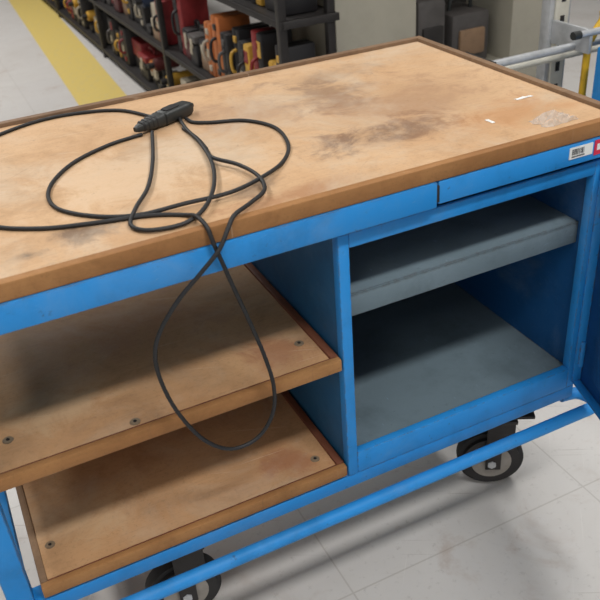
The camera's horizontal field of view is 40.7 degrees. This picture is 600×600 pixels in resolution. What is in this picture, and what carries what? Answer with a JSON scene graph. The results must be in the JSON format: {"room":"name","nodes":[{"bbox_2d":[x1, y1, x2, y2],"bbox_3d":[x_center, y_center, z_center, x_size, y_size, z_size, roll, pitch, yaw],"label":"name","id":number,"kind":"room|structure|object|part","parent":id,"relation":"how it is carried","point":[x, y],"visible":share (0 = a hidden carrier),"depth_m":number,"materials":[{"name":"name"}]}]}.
{"room":"workshop","nodes":[
{"label":"workshop","id":0,"kind":"room"},
{"bbox_2d":[0,0,599,599],"bbox_3d":[-1.184,-1.314,4.956,17.000,0.100,20.000,-18,34,-20],"label":"floor","id":1,"kind":"structure","parent":0,"point":[532,533],"depth_m":1.78,"materials":[{"name":"tile"}]},
{"bbox_2d":[9,0,126,104],"bbox_3d":[-2.191,-2.399,6.717,0.600,0.001,7.400,-18,34,-20],"label":"floor marking","id":2,"kind":"object","parent":1,"relation":"on","point":[87,81],"depth_m":5.43,"materials":[{"name":"yellow paint"}]},
{"bbox_2d":[44,0,339,90],"bbox_3d":[-1.573,-2.837,5.360,0.220,2.100,7.280,-18,34,-20],"label":"storage rack","id":3,"kind":"object","parent":1,"relation":"on","point":[278,19],"visible":0.31,"depth_m":3.79,"materials":[{"name":"metal"}]},
{"bbox_2d":[53,0,316,88],"bbox_3d":[-1.328,-2.340,5.055,0.222,1.424,6.016,-18,34,-20],"label":"cases","id":4,"kind":"object","parent":3,"relation":"on","point":[226,43],"visible":0.56,"depth_m":3.72},
{"bbox_2d":[0,36,599,599],"bbox_3d":[0.008,0.197,1.451,1.233,0.902,1.095,-18,34,-20],"label":"workbench","id":5,"kind":"object","parent":1,"relation":"on","point":[418,276],"visible":1,"depth_m":1.41,"materials":[{"name":"blue paint"}]},
{"bbox_2d":[0,101,290,450],"bbox_3d":[-0.270,-0.067,1.406,0.546,0.410,0.634,-18,34,-20],"label":"power cord","id":6,"kind":"object","parent":5,"relation":"on","point":[171,113],"visible":1,"depth_m":1.20,"materials":[{"name":"black rubber"}]},
{"bbox_2d":[0,262,341,492],"bbox_3d":[-0.327,0.059,1.464,0.598,0.024,0.590,-18,34,-20],"label":"shelf","id":7,"kind":"object","parent":5,"relation":"attached to","point":[84,386],"depth_m":1.35,"materials":[{"name":"wood"}]},
{"bbox_2d":[15,390,346,597],"bbox_3d":[-0.288,0.253,1.599,0.547,0.024,0.590,-18,34,-20],"label":"shelf","id":8,"kind":"object","parent":5,"relation":"attached to","point":[91,522],"depth_m":1.44,"materials":[{"name":"wood"}]},
{"bbox_3d":[-0.081,0.111,1.631,1.127,0.273,0.582,-18,34,-20],"label":"frame","id":9,"kind":"part","parent":5,"relation":"part of","materials":[{"name":"blue paint"}]},
{"bbox_2d":[349,195,577,315],"bbox_3d":[0.184,-0.161,1.591,0.501,0.043,0.470,-18,34,-20],"label":"shelf","id":10,"kind":"object","parent":5,"relation":"attached to","point":[403,265],"depth_m":1.44,"materials":[{"name":"grey metal"}]},
{"bbox_3d":[0.303,0.035,1.439,0.524,0.492,0.020,-18,34,-20],"label":"cabinet frame","id":11,"kind":"part","parent":5,"relation":"part of","materials":[{"name":"blue paint"}]},
{"bbox_2d":[516,95,532,99],"bbox_3d":[0.404,-0.366,1.458,0.040,0.003,0.008,-18,34,-20],"label":"paper scrap","id":12,"kind":"object","parent":5,"relation":"on","point":[522,97],"visible":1,"depth_m":1.46,"materials":[{"name":"white paper"}]},
{"bbox_2d":[529,110,577,127],"bbox_3d":[0.423,-0.308,1.348,0.079,0.018,0.045,-18,34,-20],"label":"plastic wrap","id":13,"kind":"object","parent":5,"relation":"on","point":[551,118],"visible":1,"depth_m":1.34,"materials":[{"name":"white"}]},
{"bbox_3d":[0.590,0.089,1.315,0.038,0.468,0.495,-8,32,-5],"label":"cabinet door","id":14,"kind":"part","parent":5,"relation":"part of","materials":[{"name":"blue paint"}]},
{"bbox_2d":[291,0,541,77],"bbox_3d":[0.438,-1.423,3.036,0.985,1.900,0.502,-18,34,-20],"label":"wall","id":15,"kind":"structure","parent":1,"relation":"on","point":[491,30],"depth_m":3.12,"materials":[{"name":"paint"}]},
{"bbox_2d":[465,0,599,95],"bbox_3d":[0.915,-0.822,2.489,0.940,1.400,0.232,-18,34,-20],"label":"metal railing","id":16,"kind":"object","parent":1,"relation":"on","point":[560,40],"visible":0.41,"depth_m":2.44,"materials":[{"name":"silver metal"}]},
{"bbox_2d":[592,47,599,100],"bbox_3d":[1.092,-0.435,2.494,0.398,0.715,0.190,-18,34,-20],"label":"tool cart","id":17,"kind":"object","parent":1,"relation":"on","point":[596,84],"visible":0.03,"depth_m":2.35,"materials":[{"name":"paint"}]}
]}

